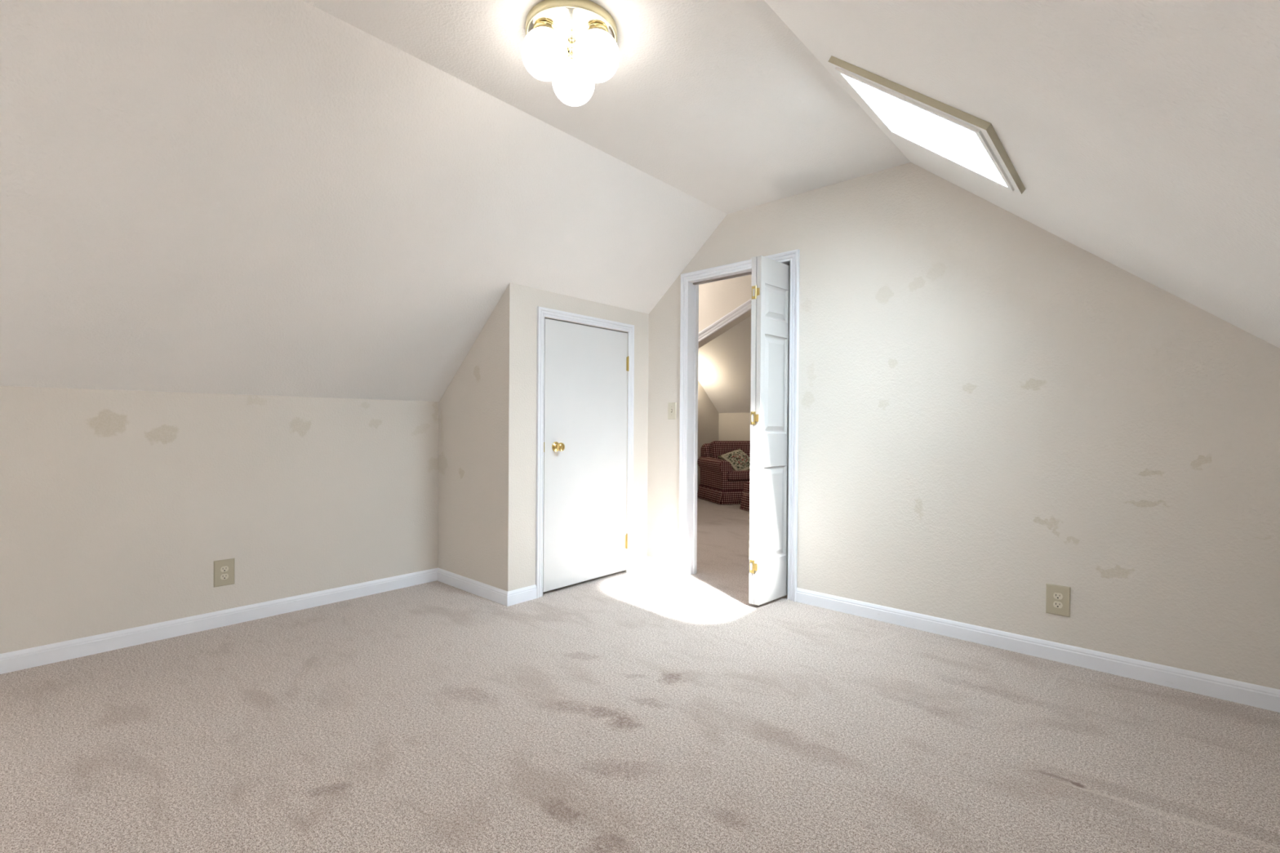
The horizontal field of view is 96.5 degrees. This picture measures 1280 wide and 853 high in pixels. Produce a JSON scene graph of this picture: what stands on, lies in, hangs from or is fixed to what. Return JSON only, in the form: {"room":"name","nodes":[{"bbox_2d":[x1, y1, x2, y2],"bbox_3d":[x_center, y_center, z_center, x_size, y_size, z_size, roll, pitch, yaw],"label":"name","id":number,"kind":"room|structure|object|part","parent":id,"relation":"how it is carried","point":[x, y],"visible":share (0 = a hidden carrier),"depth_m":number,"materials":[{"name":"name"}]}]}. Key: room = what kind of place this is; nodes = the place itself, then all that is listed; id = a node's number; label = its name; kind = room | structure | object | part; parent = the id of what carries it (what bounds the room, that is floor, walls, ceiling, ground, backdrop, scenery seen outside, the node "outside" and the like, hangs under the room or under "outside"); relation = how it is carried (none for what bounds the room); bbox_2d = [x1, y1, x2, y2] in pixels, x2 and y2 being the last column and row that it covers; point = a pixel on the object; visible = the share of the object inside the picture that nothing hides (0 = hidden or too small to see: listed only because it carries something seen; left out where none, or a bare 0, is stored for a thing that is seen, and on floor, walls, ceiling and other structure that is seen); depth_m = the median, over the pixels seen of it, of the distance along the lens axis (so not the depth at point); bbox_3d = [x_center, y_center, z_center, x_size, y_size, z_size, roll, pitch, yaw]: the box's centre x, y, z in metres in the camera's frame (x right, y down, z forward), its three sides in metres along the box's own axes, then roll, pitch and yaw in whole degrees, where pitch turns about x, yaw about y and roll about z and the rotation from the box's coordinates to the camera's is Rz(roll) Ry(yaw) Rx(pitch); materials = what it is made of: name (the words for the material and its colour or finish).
{"room":"empty attic room","nodes":[
{"label":"empty attic room","id":0,"kind":"room"},
{"bbox_2d":[0,386,439,653],"bbox_3d":[-2.292,0.442,2.841,0.120,1.258,5.181,1,0,42],"label":"wall","id":1,"kind":"structure","parent":0,"point":[118,508],"depth_m":2.83,"materials":[{"name":"paint"}]},
{"bbox_2d":[0,568,437,674],"bbox_3d":[-2.625,0.981,2.376,0.013,0.081,3.845,1,0,42],"label":"baseboard","id":2,"kind":"structure","parent":1,"relation":"attached to","point":[20,660],"depth_m":2.83,"materials":[{"name":"white wood"}]},
{"bbox_2d":[213,558,235,587],"bbox_3d":[-2.130,0.750,2.929,0.009,0.134,0.089,1,0,42],"label":"wall outlet","id":3,"kind":"object","parent":1,"relation":"attached to","point":[224,570],"visible":1,"depth_m":2.92,"materials":[{"name":"beige plastic"}]},
{"bbox_2d":[220,565,228,572],"bbox_3d":[-2.128,0.730,2.927,0.002,0.028,0.034,1,0,42],"label":"socket","id":4,"kind":"object","parent":3,"relation":"attached to","point":[223,568],"depth_m":2.93,"materials":[{"name":"beige plastic"}]},
{"bbox_2d":[220,573,228,579],"bbox_3d":[-2.128,0.769,2.927,0.002,0.028,0.034,1,0,42],"label":"socket","id":5,"kind":"object","parent":3,"relation":"attached to","point":[223,576],"depth_m":2.93,"materials":[{"name":"beige plastic"}]},
{"bbox_2d":[0,0,727,401],"bbox_3d":[-1.728,-0.828,2.359,1.584,1.537,5.211,1,0,42],"label":"ceiling","id":6,"kind":"structure","parent":0,"point":[267,197],"depth_m":2.35,"materials":[{"name":"paint"}]},
{"bbox_2d":[438,282,521,591],"bbox_3d":[-1.027,0.109,3.584,0.810,1.935,0.085,1,0,42],"label":"wall","id":7,"kind":"structure","parent":0,"point":[479,420],"depth_m":3.44,"materials":[{"name":"paint"}]},
{"bbox_2d":[436,568,507,606],"bbox_3d":[-1.053,0.986,3.540,0.803,0.081,0.013,1,0,42],"label":"baseboard","id":8,"kind":"structure","parent":7,"relation":"attached to","point":[497,595],"depth_m":3.50,"materials":[{"name":"white wood"}]},
{"bbox_2d":[520,285,648,588],"bbox_3d":[-0.346,0.117,3.805,0.090,1.925,1.152,1,0,42],"label":"wall","id":9,"kind":"structure","parent":0,"point":[531,298],"depth_m":3.54,"materials":[{"name":"paint"}]},
{"bbox_2d":[507,584,537,606],"bbox_3d":[-0.693,0.990,3.351,0.013,0.081,0.210,1,0,42],"label":"baseboard","id":10,"kind":"structure","parent":9,"relation":"attached to","point":[529,593],"depth_m":3.35,"materials":[{"name":"white wood"}]},
{"bbox_2d":[535,306,634,598],"bbox_3d":[-0.333,0.156,3.742,0.014,1.749,0.851,1,0,42],"label":"door frame","id":11,"kind":"structure","parent":9,"relation":"attached to","point":[542,312],"depth_m":3.48,"materials":[{"name":"white wood"}]},
{"bbox_2d":[542,318,629,592],"bbox_3d":[-0.321,0.177,3.741,0.099,1.666,0.752,1,0,42],"label":"door","id":12,"kind":"structure","parent":9,"relation":"in","point":[585,537],"depth_m":3.71,"materials":[{"name":"white wood"}]},
{"bbox_3d":[-0.498,0.126,3.516,0.065,0.063,0.063,1,0,42],"label":"knob","id":13,"kind":"part","parent":12,"relation":"part of","materials":[{"name":"gold metal"}]},
{"bbox_2d":[632,555,647,571],"bbox_3d":[0.001,0.991,4.126,0.013,0.081,0.168,1,0,42],"label":"baseboard","id":14,"kind":"structure","parent":9,"relation":"attached to","point":[639,563],"depth_m":4.12,"materials":[{"name":"white wood"}]},
{"bbox_2d":[302,0,910,213],"bbox_3d":[-0.712,-1.486,1.451,1.130,0.200,5.211,1,0,42],"label":"ceiling","id":15,"kind":"structure","parent":0,"point":[719,102],"depth_m":2.35,"materials":[{"name":"paint"}]},
{"bbox_2d":[521,0,619,106],"bbox_3d":[-0.237,-1.284,1.979,0.334,0.202,0.332,1,0,42],"label":"ceiling lamp","id":16,"kind":"object","parent":15,"relation":"attached to","point":[572,44],"visible":1,"depth_m":1.90,"materials":[{"name":"brass"},{"name":"frosted white glass"}]},
{"bbox_3d":[-0.323,-1.262,1.937,0.155,0.156,0.155,1,0,42],"label":"globe","id":17,"kind":"part","parent":16,"relation":"part of","materials":[{"name":"white glass"}]},
{"bbox_3d":[-0.243,-1.262,2.093,0.155,0.156,0.155,1,0,42],"label":"globe","id":18,"kind":"part","parent":16,"relation":"part of","materials":[{"name":"white glass"}]},
{"bbox_3d":[-0.147,-1.261,1.945,0.155,0.156,0.155,1,0,42],"label":"globe","id":19,"kind":"part","parent":16,"relation":"part of","materials":[{"name":"white glass"}]},
{"bbox_2d":[0,497,1279,852],"bbox_3d":[0.100,1.033,3.800,8.100,0.001,11.000,1,0,42],"label":"floor","id":20,"kind":"structure","parent":0,"point":[646,710],"depth_m":1.91,"materials":[{"name":"carpet"}]},
{"bbox_2d":[697,440,750,504],"bbox_3d":[1.403,0.613,7.997,1.024,0.812,0.858,0,0,-18],"label":"armchair","id":21,"kind":"object","parent":20,"relation":"on","point":[720,484],"visible":0.52,"depth_m":7.74,"materials":[{"name":"red fabric"}]},
{"bbox_3d":[1.302,0.564,8.303,0.840,0.673,0.205,0,0,-18],"label":"backrest","id":22,"kind":"part","parent":21,"relation":"part of","materials":[{"name":"red fabric"}]},
{"bbox_3d":[1.026,0.666,7.870,0.202,0.470,0.725,0,0,-18],"label":"arm","id":23,"kind":"part","parent":21,"relation":"part of"},
{"bbox_2d":[709,440,750,459],"bbox_3d":[1.346,0.417,8.173,0.710,0.420,0.170,0,-12,-18],"label":"backrest","id":24,"kind":"object","parent":21,"relation":"on","point":[717,448],"depth_m":8.09,"materials":[{"name":"red fabric"}]},
{"bbox_2d":[717,448,750,471],"bbox_3d":[1.353,0.493,7.832,0.488,0.359,0.348,0,0,-34],"label":"throw pillow","id":25,"kind":"object","parent":21,"relation":"on","point":[739,460],"visible":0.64,"depth_m":7.77,"materials":[{"name":"beige fabric"}]},
{"bbox_2d":[726,470,750,480],"bbox_3d":[1.411,0.653,7.971,0.790,0.130,0.735,0,0,-18],"label":"seat cushion","id":26,"kind":"object","parent":21,"relation":"on","point":[731,475],"depth_m":7.55,"materials":[{"name":"red fabric"}]},
{"bbox_2d":[739,481,750,511],"bbox_3d":[1.610,0.857,7.001,0.660,0.335,0.540,0,0,-18],"label":"ottoman","id":27,"kind":"object","parent":20,"relation":"on","point":[745,500],"visible":0.13,"depth_m":7.01,"materials":[{"name":"red fabric"}]},
{"bbox_2d":[742,481,750,493],"bbox_3d":[1.611,0.754,7.001,0.560,0.130,0.440,0,0,-18],"label":"cushion","id":28,"kind":"object","parent":27,"relation":"on","point":[746,488],"depth_m":7.02,"materials":[{"name":"red fabric"}]},
{"bbox_2d":[647,555,678,574],"bbox_3d":[0.161,0.992,4.087,0.306,0.081,0.013,1,0,42],"label":"baseboard","id":29,"kind":"structure","parent":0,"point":[659,564],"depth_m":4.08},
{"bbox_2d":[697,380,718,488],"bbox_3d":[0.146,-1.039,7.877,0.100,4.209,3.405,1,0,42],"label":"wall","id":30,"kind":"structure","parent":0,"point":[708,415],"depth_m":8.77,"materials":[{"name":"paint"}]},
{"bbox_2d":[697,315,751,413],"bbox_3d":[1.811,-1.711,6.355,4.600,3.202,3.455,1,0,42],"label":"ceiling","id":31,"kind":"structure","parent":0,"point":[724,362],"depth_m":8.14,"materials":[{"name":"paint"}]},
{"bbox_2d":[697,274,751,348],"bbox_3d":[0.311,-1.148,5.435,5.600,4.450,0.115,1,0,42],"label":"wall","id":32,"kind":"structure","parent":0,"point":[717,300],"depth_m":5.01,"materials":[{"name":"paint"}]},
{"bbox_2d":[698,298,751,342],"bbox_3d":[0.649,-0.144,5.037,1.895,2.351,0.026,1,0,42],"label":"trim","id":33,"kind":"structure","parent":32,"relation":"attached to","point":[745,307],"depth_m":4.95,"materials":[{"name":"white wood"}]},
{"bbox_2d":[718,413,750,440],"bbox_3d":[2.915,0.435,7.615,4.600,1.300,0.100,1,0,42],"label":"wall","id":34,"kind":"structure","parent":0,"point":[731,426],"depth_m":8.85,"materials":[{"name":"paint"}]},
{"bbox_2d":[647,162,1279,689],"bbox_3d":[0.993,-0.434,3.431,5.700,3.050,0.115,1,0,42],"label":"wall","id":35,"kind":"structure","parent":0,"point":[994,410],"depth_m":2.69,"materials":[{"name":"paint"}]},
{"bbox_2d":[667,402,676,419],"bbox_3d":[0.222,-0.110,4.031,0.074,0.118,0.018,1,0,42],"label":"light switch","id":36,"kind":"object","parent":35,"relation":"attached to","point":[672,406],"visible":1,"depth_m":4.03,"materials":[{"name":"beige plastic"}]},
{"bbox_2d":[678,248,799,601],"bbox_3d":[0.645,-0.008,3.727,0.879,2.091,0.136,1,0,42],"label":"door frame","id":37,"kind":"structure","parent":35,"relation":"attached to","point":[690,282],"depth_m":3.94,"materials":[{"name":"white wood"}]},
{"bbox_2d":[749,255,790,605],"bbox_3d":[0.773,0.011,3.409,0.129,2.018,0.370,1,0,42],"label":"door","id":38,"kind":"structure","parent":35,"relation":"in","point":[771,278],"depth_m":3.32,"materials":[{"name":"white wood"}]},
{"bbox_2d":[795,587,1279,712],"bbox_3d":[1.744,1.009,2.671,2.185,0.081,0.013,1,0,42],"label":"baseboard","id":39,"kind":"structure","parent":35,"relation":"attached to","point":[1226,689],"depth_m":2.53,"materials":[{"name":"white wood"}]},
{"bbox_2d":[1045,583,1070,617],"bbox_3d":[1.872,0.779,2.560,0.089,0.134,0.009,1,0,42],"label":"wall outlet","id":40,"kind":"object","parent":35,"relation":"attached to","point":[1057,597],"visible":1,"depth_m":2.56,"materials":[{"name":"beige plastic"}]},
{"bbox_2d":[1053,592,1062,599],"bbox_3d":[1.870,0.759,2.557,0.034,0.028,0.002,1,0,42],"label":"socket","id":41,"kind":"object","parent":40,"relation":"attached to","point":[1056,596],"depth_m":2.56,"materials":[{"name":"beige plastic"}]},
{"bbox_2d":[1053,601,1062,608],"bbox_3d":[1.870,0.798,2.558,0.034,0.028,0.002,1,0,42],"label":"socket","id":42,"kind":"object","parent":40,"relation":"attached to","point":[1055,604],"depth_m":2.56,"materials":[{"name":"beige plastic"}]},
{"bbox_2d":[764,0,1279,348],"bbox_3d":[0.367,-0.774,0.485,1.778,1.599,5.211,1,0,42],"label":"ceiling","id":43,"kind":"structure","parent":0,"point":[1142,135],"depth_m":1.30,"materials":[{"name":"paint"}]},
{"bbox_2d":[827,55,1025,194],"bbox_3d":[1.088,-1.149,2.027,0.606,0.556,0.618,1,0,42],"label":"window","id":44,"kind":"structure","parent":43,"relation":"attached to","point":[971,142],"depth_m":2.19,"materials":[{"name":"beige glass"}]}
]}

